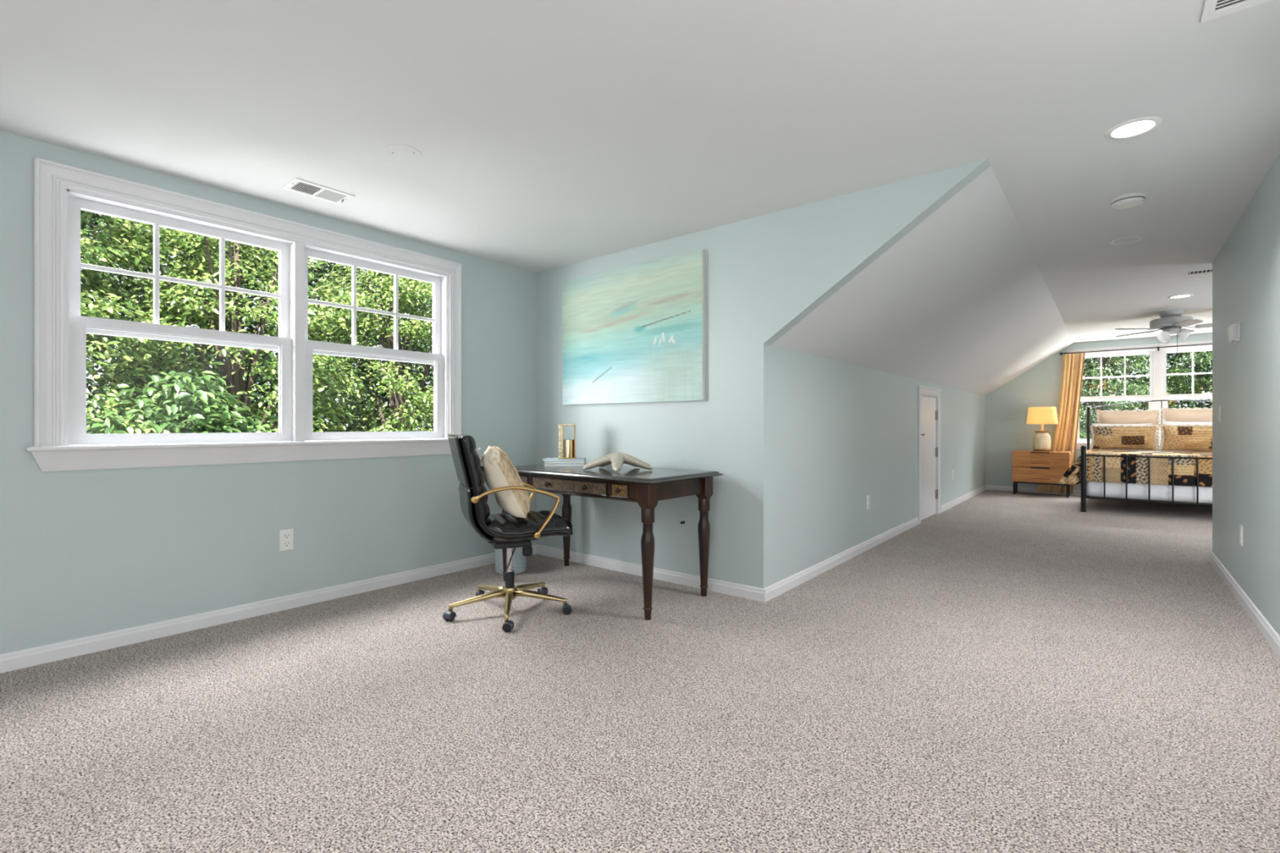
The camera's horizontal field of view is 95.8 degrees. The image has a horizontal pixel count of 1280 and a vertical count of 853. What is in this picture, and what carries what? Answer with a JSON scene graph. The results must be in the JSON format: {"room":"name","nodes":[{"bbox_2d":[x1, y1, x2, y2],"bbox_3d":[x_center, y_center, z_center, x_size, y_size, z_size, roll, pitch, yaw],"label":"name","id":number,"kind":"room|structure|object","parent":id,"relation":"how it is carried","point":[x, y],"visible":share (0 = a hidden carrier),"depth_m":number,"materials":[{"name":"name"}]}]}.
{"room":"home office","nodes":[
{"label":"home office","id":0,"kind":"room"},
{"bbox_2d":[0,130,536,654],"bbox_3d":[-2.803,-0.108,2.720,0.160,2.400,6.187,0,0,39],"label":"wall","id":1,"kind":"structure","parent":0,"point":[83,553],"depth_m":3.16,"materials":[{"name":"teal paint"}]},
{"bbox_2d":[25,156,462,471],"bbox_3d":[-2.103,-0.505,3.532,0.215,1.431,2.278,0,0,39],"label":"window","id":2,"kind":"structure","parent":1,"relation":"in","point":[61,442],"depth_m":3.18,"materials":[{"name":"white paint"}]},
{"bbox_2d":[0,544,537,673],"bbox_3d":[-2.735,1.052,2.664,0.015,0.080,5.867,0,0,39],"label":"baseboard","id":3,"kind":"structure","parent":1,"relation":"attached to","point":[15,660],"depth_m":3.15,"materials":[{"name":"white paint"}]},
{"bbox_2d":[279,528,293,551],"bbox_3d":[-2.104,0.679,3.442,0.009,0.126,0.075,0,0,39],"label":"wall outlet","id":4,"kind":"object","parent":1,"relation":"attached to","point":[286,536],"visible":1,"depth_m":3.44,"materials":[{"name":"white plastic"}]},
{"bbox_2d":[283,532,290,539],"bbox_3d":[-2.101,0.655,3.440,0.003,0.037,0.038,0,0,39],"label":"receptacle","id":5,"kind":"object","parent":4,"relation":"attached to","point":[286,535],"depth_m":3.44,"materials":[{"name":"grey plastic"}]},
{"bbox_2d":[283,540,290,547],"bbox_3d":[-2.101,0.703,3.440,0.003,0.037,0.038,0,0,39],"label":"receptacle","id":6,"kind":"object","parent":4,"relation":"attached to","point":[286,544],"depth_m":3.44,"materials":[{"name":"grey plastic"}]},
{"bbox_2d":[0,489,1279,852],"bbox_3d":[2.358,1.152,3.743,6.858,0.120,14.301,0,0,39],"label":"floor","id":7,"kind":"structure","parent":0,"point":[1002,672],"depth_m":2.18,"materials":[{"name":"carpet"}]},
{"bbox_2d":[442,433,573,632],"bbox_3d":[-0.772,0.569,3.377,0.714,1.045,0.698,0,0,-16],"label":"office chair","id":8,"kind":"object","parent":7,"relation":"on","point":[508,531],"visible":0.98,"depth_m":3.22,"materials":[{"name":"black leather"}]},
{"bbox_2d":[442,610,456,619],"bbox_3d":[-1.066,1.055,3.235,0.052,0.036,0.057,0,0,22],"label":"caster wheel","id":9,"kind":"object","parent":8,"relation":"attached to","point":[448,615],"depth_m":3.22,"materials":[{"name":"grey plastic"}]},
{"bbox_2d":[457,434,489,520],"bbox_3d":[-0.963,0.285,3.313,0.149,0.467,0.470,0,0,-24],"label":"cushion","id":10,"kind":"object","parent":8,"relation":"on","point":[470,476],"depth_m":3.11,"materials":[{"name":"black leather"}]},
{"bbox_2d":[475,590,484,595],"bbox_3d":[-1.008,1.055,3.644,0.052,0.036,0.057,0,0,-16],"label":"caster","id":11,"kind":"object","parent":8,"relation":"attached to","point":[478,593],"depth_m":3.62,"materials":[{"name":"grey plastic"}]},
{"bbox_2d":[476,445,530,518],"bbox_3d":[-0.806,0.317,3.358,0.318,0.392,0.415,0,0,-15],"label":"throw pillow","id":12,"kind":"object","parent":8,"relation":"on","point":[499,470],"visible":0.91,"depth_m":3.21,"materials":[{"name":"beige fabric"}]},
{"bbox_2d":[502,620,514,629],"bbox_3d":[-0.699,1.055,3.069,0.057,0.036,0.052,0,0,5],"label":"caster wheel","id":13,"kind":"object","parent":8,"relation":"attached to","point":[508,624],"depth_m":3.05,"materials":[{"name":"grey plastic"}]},
{"bbox_2d":[484,510,572,534],"bbox_3d":[-0.699,0.567,3.430,0.493,0.101,0.490,0,0,-24],"label":"seat cushion","id":14,"kind":"object","parent":8,"relation":"on","point":[496,523],"depth_m":3.26,"materials":[{"name":"black leather"}]},
{"bbox_2d":[537,586,548,594],"bbox_3d":[-0.623,1.055,3.709,0.052,0.036,0.057,0,0,-34],"label":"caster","id":15,"kind":"object","parent":8,"relation":"attached to","point":[544,589],"depth_m":3.69,"materials":[{"name":"grey plastic"}]},
{"bbox_2d":[561,604,571,612],"bbox_3d":[-0.424,1.055,3.354,0.057,0.036,0.052,0,0,-12],"label":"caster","id":16,"kind":"object","parent":8,"relation":"attached to","point":[566,607],"depth_m":3.33,"materials":[{"name":"grey plastic"}]},
{"bbox_2d":[494,546,526,574],"bbox_3d":[-0.971,0.945,4.344,0.252,0.294,0.252,0,0,39],"label":"wastebasket","id":17,"kind":"object","parent":7,"relation":"on","point":[519,561],"visible":0.21,"depth_m":4.26,"materials":[{"name":"grey metal"}]},
{"bbox_2d":[501,463,723,620],"bbox_3d":[-0.264,0.692,3.889,1.450,0.800,0.756,0,0,39],"label":"writing desk","id":18,"kind":"object","parent":7,"relation":"on","point":[646,487],"visible":0.79,"depth_m":3.54,"materials":[{"name":"brown wood"}]},
{"bbox_2d":[543,461,586,466],"bbox_3d":[-0.557,0.282,4.322,0.300,0.020,0.215,0,0,-3],"label":"book","id":19,"kind":"object","parent":18,"relation":"on","point":[545,464],"visible":0.66,"depth_m":4.22,"materials":[{"name":"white paper"}]},
{"bbox_2d":[544,459,586,462],"bbox_3d":[-0.557,0.263,4.322,0.296,0.017,0.210,0,0,-4],"label":"book","id":20,"kind":"object","parent":19,"relation":"on","point":[584,460],"visible":0.62,"depth_m":4.22,"materials":[{"name":"white paper"}]},
{"bbox_2d":[542,457,586,460],"bbox_3d":[-0.561,0.249,4.325,0.300,0.011,0.205,0,0,0],"label":"book","id":21,"kind":"object","parent":20,"relation":"on","point":[545,459],"visible":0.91,"depth_m":4.22,"materials":[{"name":"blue paper"}]},
{"bbox_2d":[558,423,576,458],"bbox_3d":[-0.541,0.115,4.295,0.126,0.258,0.116,0,0,-5],"label":"candle holder","id":22,"kind":"object","parent":21,"relation":"on","point":[566,447],"visible":1,"depth_m":4.24,"materials":[{"name":"gold metal"}]},
{"bbox_2d":[563,440,573,457],"bbox_3d":[-0.540,0.169,4.295,0.103,0.130,0.103,0,0,-5],"label":"cup","id":23,"kind":"object","parent":22,"relation":"on","point":[568,445],"depth_m":4.25,"materials":[{"name":"gold metal"}]},
{"bbox_2d":[582,452,652,471],"bbox_3d":[-0.146,0.232,3.822,0.458,0.111,0.437,0,0,0],"label":"starfish","id":24,"kind":"object","parent":18,"relation":"on","point":[616,460],"visible":1,"depth_m":3.77,"materials":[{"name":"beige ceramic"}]},
{"bbox_2d":[1012,450,1071,497],"bbox_3d":[6.320,0.747,9.109,0.740,0.690,0.358,0,0,39],"label":"nightstand","id":25,"kind":"object","parent":7,"relation":"on","point":[1046,468],"visible":0.82,"depth_m":8.98,"materials":[{"name":"brown wood"}]},
{"bbox_2d":[1026,406,1057,451],"bbox_3d":[6.334,0.054,9.107,0.410,0.696,0.300,0,0,39],"label":"table lamp","id":26,"kind":"object","parent":25,"relation":"on","point":[1042,415],"visible":0.99,"depth_m":9.01,"materials":[{"name":"yellow fabric"}]},
{"bbox_2d":[1033,432,1051,449],"bbox_3d":[6.334,0.237,9.107,0.234,0.270,0.234,0,0,39],"label":"lamp base","id":27,"kind":"object","parent":26,"relation":"on","point":[1042,441],"depth_m":9.02,"materials":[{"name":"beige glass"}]},
{"bbox_2d":[1080,399,1212,511],"bbox_3d":[6.995,0.357,7.523,1.953,1.469,2.092,0,0,39],"label":"bed","id":28,"kind":"object","parent":7,"relation":"on","point":[1083,487],"visible":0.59,"depth_m":7.26,"materials":[{"name":"black metal"}]},
{"bbox_3d":[7.000,0.608,7.530,1.793,0.463,1.950,0,0,39],"label":"mattress","id":29,"kind":"object","parent":28,"relation":"on","visible":0},
{"bbox_2d":[1092,422,1152,426],"bbox_3d":[6.874,0.149,8.258,0.667,0.371,0.204,0,0,35],"label":"pillow","id":30,"kind":"object","parent":29,"relation":"on","point":[1094,424],"visible":0.07,"depth_m":8.18,"materials":[{"name":"white fabric"}]},
{"bbox_2d":[1095,408,1160,450],"bbox_3d":[7.063,0.063,8.374,0.726,0.595,0.210,0,0,41],"label":"pillow sham","id":31,"kind":"object","parent":29,"relation":"on","point":[1134,416],"visible":0.44,"depth_m":8.29,"materials":[{"name":"beige fabric"}]},
{"bbox_2d":[1057,449,1212,487],"bbox_3d":[6.787,0.546,7.269,2.413,0.418,1.380,0,0,39],"label":"patchwork quilt","id":32,"kind":"object","parent":29,"relation":"on","point":[1161,468],"visible":0.66,"depth_m":7.02,"materials":[{"name":"fabric"}]},
{"bbox_2d":[1089,424,1159,451],"bbox_3d":[6.746,0.172,8.064,0.744,0.374,0.220,0,0,39],"label":"patchwork pillow","id":33,"kind":"object","parent":32,"relation":"on","point":[1125,437],"visible":1,"depth_m":8.01,"materials":[{"name":"beige fabric"}]},
{"bbox_2d":[1159,423,1212,452],"bbox_3d":[7.314,0.168,7.574,0.763,0.383,0.212,0,0,40],"label":"patchwork pillow","id":34,"kind":"object","parent":32,"relation":"on","point":[1180,437],"visible":0.71,"depth_m":7.59,"materials":[{"name":"beige fabric"}]},
{"bbox_2d":[1086,481,1212,502],"bbox_3d":[6.837,0.767,7.330,1.827,0.240,1.467,0,0,39],"label":"bed skirt","id":35,"kind":"object","parent":29,"relation":"hanging from","point":[1135,491],"visible":0.52,"depth_m":6.95,"materials":[{"name":"white fabric"}]},
{"bbox_2d":[1161,407,1212,424],"bbox_3d":[7.627,0.054,7.910,0.745,0.617,0.225,0,0,39],"label":"pillow sham","id":36,"kind":"object","parent":29,"relation":"on","point":[1205,414],"visible":0.31,"depth_m":7.90,"materials":[{"name":"beige fabric"}]},
{"bbox_2d":[1163,421,1212,425],"bbox_3d":[7.472,0.135,7.757,0.690,0.399,0.223,0,0,33],"label":"pillow","id":37,"kind":"object","parent":29,"relation":"on","point":[1166,423],"visible":0.09,"depth_m":7.78,"materials":[{"name":"white fabric"}]},
{"bbox_2d":[0,0,1279,395],"bbox_3d":[2.350,-0.915,3.750,6.838,0.986,14.301,0,0,39],"label":"ceiling","id":38,"kind":"structure","parent":0,"point":[548,134],"depth_m":2.52,"materials":[{"name":"white paint"}]},
{"bbox_2d":[281,177,355,204],"bbox_3d":[-1.793,-1.297,3.227,0.200,0.022,0.310,0,0,39],"label":"ceiling vent","id":39,"kind":"object","parent":38,"relation":"in","point":[298,185],"visible":1,"depth_m":3.21,"materials":[{"name":"white plastic"}]},
{"bbox_2d":[384,143,422,160],"bbox_3d":[-1.132,-1.306,2.764,0.164,0.005,0.164,0,0,39],"label":"cover","id":40,"kind":"object","parent":38,"relation":"attached to","point":[402,152],"visible":1,"depth_m":2.76,"materials":[{"name":"white paint"}]},
{"bbox_2d":[1109,235,1142,244],"bbox_3d":[3.421,-1.303,4.068,0.180,0.010,0.180,0,0,39],"label":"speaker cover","id":41,"kind":"object","parent":38,"relation":"attached to","point":[1125,240],"visible":1,"depth_m":4.07,"materials":[{"name":"white plastic"}]},
{"bbox_2d":[1110,192,1146,208],"bbox_3d":[2.806,-1.287,3.325,0.160,0.043,0.160,0,0,39],"label":"smoke detector","id":42,"kind":"object","parent":38,"relation":"attached to","point":[1131,200],"visible":1,"depth_m":3.29,"materials":[{"name":"white plastic"}]},
{"bbox_2d":[1104,115,1162,139],"bbox_3d":[2.164,-1.304,2.539,0.192,0.008,0.192,0,0,39],"label":"recessed light","id":43,"kind":"object","parent":38,"relation":"in","point":[1137,126],"visible":1,"depth_m":2.53,"materials":[{"name":"white plastic"}]},
{"bbox_2d":[1115,309,1212,355],"bbox_3d":[6.109,-1.053,6.576,1.096,0.511,1.142,0,0,39],"label":"ceiling fan","id":44,"kind":"object","parent":38,"relation":"attached to","point":[1171,322],"visible":0.94,"depth_m":6.54,"materials":[{"name":"grey"}]},
{"bbox_2d":[1167,293,1193,298],"bbox_3d":[5.447,-1.304,5.828,0.192,0.008,0.192,0,0,39],"label":"recessed light","id":45,"kind":"object","parent":38,"relation":"in","point":[1183,295],"visible":1,"depth_m":5.82,"materials":[{"name":"white plastic"}]},
{"bbox_2d":[1185,268,1212,275],"bbox_3d":[4.836,-1.306,4.830,0.400,0.005,0.150,0,0,39],"label":"ceiling vent","id":46,"kind":"object","parent":38,"relation":"in","point":[1207,270],"visible":0.38,"depth_m":4.91,"materials":[{"name":"white plastic"}]},
{"bbox_2d":[1200,0,1271,22],"bbox_3d":[1.841,-1.305,1.621,0.360,0.008,0.350,0,0,39],"label":"ceiling vent","id":47,"kind":"object","parent":38,"relation":"in","point":[1212,9],"visible":1,"depth_m":1.80,"materials":[{"name":"white plastic"}]},
{"bbox_2d":[536,158,990,588],"bbox_3d":[0.439,-0.108,3.924,3.338,2.400,0.100,0,0,39],"label":"wall","id":48,"kind":"structure","parent":0,"point":[765,274],"depth_m":3.75,"materials":[{"name":"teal paint"}]},
{"bbox_2d":[562,249,705,404],"bbox_3d":[-0.097,-0.669,4.273,1.345,1.000,0.034,0,0,39],"label":"canvas painting","id":49,"kind":"object","parent":48,"relation":"attached to","point":[636,333],"visible":1,"depth_m":4.18,"materials":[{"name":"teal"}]},
{"bbox_2d":[536,544,765,602],"bbox_3d":[-0.052,1.052,4.251,2.134,0.080,0.015,0,0,39],"label":"baseboard","id":50,"kind":"structure","parent":48,"relation":"attached to","point":[751,593],"depth_m":4.06,"materials":[{"name":"white paint"}]},
{"bbox_2d":[676,515,685,533],"bbox_3d":[0.274,0.682,3.971,0.070,0.120,0.036,0,0,39],"label":"outlet","id":51,"kind":"object","parent":48,"relation":"attached to","point":[681,520],"visible":1,"depth_m":3.98,"materials":[{"name":"white plastic"}]},
{"bbox_2d":[770,345,985,585],"bbox_3d":[3.327,0.290,6.803,0.100,1.604,8.014,0,0,39],"label":"wall","id":52,"kind":"structure","parent":0,"point":[842,433],"depth_m":4.71,"materials":[{"name":"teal paint"}]},
{"bbox_2d":[764,516,919,601],"bbox_3d":[1.932,1.052,5.005,0.015,0.080,3.663,0,0,39],"label":"baseboard","id":53,"kind":"structure","parent":52,"relation":"attached to","point":[774,590],"depth_m":4.43,"materials":[{"name":"white paint"}]},
{"bbox_2d":[866,494,870,510],"bbox_3d":[2.026,0.679,5.124,0.009,0.126,0.075,0,0,39],"label":"wall outlet","id":54,"kind":"object","parent":52,"relation":"attached to","point":[868,495],"visible":1,"depth_m":5.12,"materials":[{"name":"white plastic"}]},
{"bbox_2d":[917,385,941,524],"bbox_3d":[3.385,0.321,6.845,0.137,1.542,1.025,0,0,39],"label":"door","id":55,"kind":"structure","parent":52,"relation":"in","point":[929,399],"depth_m":6.87,"materials":[{"name":"white paint"}]},
{"bbox_2d":[941,484,986,512],"bbox_3d":[4.823,1.052,8.544,0.015,0.080,3.426,0,0,39],"label":"baseboard","id":56,"kind":"structure","parent":52,"relation":"attached to","point":[946,506],"depth_m":8.28,"materials":[{"name":"white paint"}]},
{"bbox_2d":[985,333,1212,490],"bbox_3d":[7.657,-0.108,8.544,4.604,2.400,0.160,0,0,39],"label":"wall","id":57,"kind":"structure","parent":0,"point":[1006,429],"depth_m":9.53,"materials":[{"name":"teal paint"}]},
{"bbox_2d":[986,484,1212,503],"bbox_3d":[7.607,1.052,8.472,4.389,0.080,0.015,0,0,39],"label":"baseboard","id":58,"kind":"structure","parent":57,"relation":"attached to","point":[1076,492],"depth_m":9.48,"materials":[{"name":"white paint"}]},
{"bbox_2d":[1066,340,1212,451],"bbox_3d":[7.641,-0.413,8.525,2.206,1.566,0.210,0,0,39],"label":"window","id":59,"kind":"structure","parent":57,"relation":"in","point":[1158,374],"depth_m":8.54,"materials":[{"name":"white paint"}]},
{"bbox_2d":[1059,343,1212,355],"bbox_3d":[7.564,-1.132,8.431,2.346,0.068,0.102,0,0,39],"label":"curtain rod","id":60,"kind":"object","parent":59,"relation":"attached to","point":[1060,353],"visible":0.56,"depth_m":8.55,"materials":[{"name":"black metal"}]},
{"bbox_2d":[1035,352,1084,493],"bbox_3d":[6.644,-0.035,9.144,0.627,2.191,0.068,0,0,39],"label":"curtain","id":61,"kind":"object","parent":60,"relation":"hanging from","point":[1065,437],"visible":0.77,"depth_m":9.07,"materials":[{"name":"gold fabric"}]},
{"bbox_2d":[1212,153,1279,636],"bbox_3d":[1.759,-0.108,1.082,0.110,2.400,9.102,0,0,39],"label":"wall","id":62,"kind":"structure","parent":0,"point":[1246,270],"depth_m":3.41,"materials":[{"name":"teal paint"}]},
{"bbox_2d":[1217,405,1221,422],"bbox_3d":[4.301,-0.088,4.292,0.013,0.120,0.075,0,0,39],"label":"light switch","id":63,"kind":"object","parent":62,"relation":"attached to","point":[1220,406],"visible":1,"depth_m":4.27,"materials":[{"name":"white plastic"}]},
{"bbox_2d":[1227,321,1239,343],"bbox_3d":[3.807,-0.593,3.708,0.040,0.124,0.156,0,0,39],"label":"thermostat","id":64,"kind":"object","parent":62,"relation":"attached to","point":[1233,330],"visible":1,"depth_m":3.66,"materials":[{"name":"white plastic"}]},
{"bbox_2d":[1240,524,1243,546],"bbox_3d":[3.724,0.679,3.582,0.009,0.126,0.075,0,0,39],"label":"wall outlet","id":65,"kind":"object","parent":62,"relation":"attached to","point":[1241,526],"visible":1,"depth_m":3.56,"materials":[{"name":"white plastic"}]},
{"bbox_2d":[1209,551,1279,658],"bbox_3d":[1.711,1.052,1.122,0.015,0.080,9.102,0,0,39],"label":"baseboard","id":66,"kind":"structure","parent":62,"relation":"attached to","point":[1261,623],"depth_m":3.32,"materials":[{"name":"white paint"}]},
{"label":"outside","id":67,"kind":"structure","parent":0,"visible":0},
{"bbox_3d":[1.188,3.692,9.359,50.000,0.240,60.000,0,0,39],"label":"lawn","id":68,"kind":"structure","parent":67,"visible":0},
{"bbox_2d":[80,209,221,433],"bbox_3d":[-5.321,0.423,5.066,2.724,6.741,2.507,0,0,-11],"label":"leafy tree","id":69,"kind":"object","parent":68,"relation":"on","point":[89,308],"visible":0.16,"depth_m":5.42,"materials":[{"name":"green plant"}]},
{"bbox_2d":[80,209,258,432],"bbox_3d":[-7.583,-0.267,6.901,4.800,8.121,4.647,0,0,-17],"label":"tree","id":70,"kind":"object","parent":68,"relation":"on","point":[90,228],"visible":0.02,"depth_m":7.32,"materials":[{"name":"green plant"}]},
{"bbox_2d":[86,361,278,434],"bbox_3d":[-4.305,1.599,5.449,2.026,4.392,2.136,0,0,25],"label":"leafy tree","id":71,"kind":"object","parent":68,"relation":"on","point":[199,417],"visible":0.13,"depth_m":5.21,"materials":[{"name":"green plant"}]},
{"bbox_2d":[82,215,373,432],"bbox_3d":[-4.421,0.176,6.408,2.712,7.236,2.511,0,0,-16],"label":"leafy tree","id":72,"kind":"object","parent":68,"relation":"on","point":[233,368],"visible":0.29,"depth_m":6.13,"materials":[{"name":"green plant"}]},
{"bbox_2d":[86,240,428,432],"bbox_3d":[-5.809,-0.417,9.544,4.636,8.420,5.016,0,0,10],"label":"tree","id":73,"kind":"object","parent":68,"relation":"on","point":[322,272],"visible":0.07,"depth_m":9.04,"materials":[{"name":"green plant"}]},
{"bbox_2d":[307,261,433,431],"bbox_3d":[-3.357,0.334,7.959,2.494,6.919,2.736,0,0,3],"label":"leafy tree","id":74,"kind":"object","parent":68,"relation":"on","point":[398,409],"visible":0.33,"depth_m":7.46,"materials":[{"name":"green plant"}]},
{"bbox_2d":[337,272,433,431],"bbox_3d":[-3.759,-0.488,11.833,4.490,8.562,5.231,0,0,44],"label":"tree","id":75,"kind":"object","parent":68,"relation":"on","point":[417,367],"visible":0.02,"depth_m":10.71,"materials":[{"name":"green plant"}]},
{"bbox_2d":[1079,412,1086,438],"bbox_3d":[8.177,1.348,12.139,1.892,4.893,2.180,0,0,-42],"label":"leafy tree","id":76,"kind":"object","parent":68,"relation":"on","point":[1080,434],"visible":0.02,"depth_m":11.56,"materials":[{"name":"green plant"}]},
{"bbox_2d":[1079,354,1190,439],"bbox_3d":[9.952,0.441,12.487,2.620,6.705,2.550,0,0,0],"label":"evergreen","id":77,"kind":"object","parent":68,"relation":"on","point":[1105,385],"visible":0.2,"depth_m":12.05,"materials":[{"name":"green plant"}]},
{"bbox_2d":[1079,351,1212,439],"bbox_3d":[13.117,-0.730,14.701,7.787,9.047,4.569,0,0,42],"label":"tree","id":78,"kind":"object","parent":68,"relation":"on","point":[1171,362],"visible":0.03,"depth_m":14.24,"materials":[{"name":"green plant"}]},
{"bbox_2d":[1132,351,1212,408],"bbox_3d":[11.714,0.176,11.536,2.632,7.234,2.713,0,0,-36],"label":"tree","id":79,"kind":"object","parent":68,"relation":"on","point":[1181,386],"visible":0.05,"depth_m":11.94,"materials":[{"name":"green plant"}]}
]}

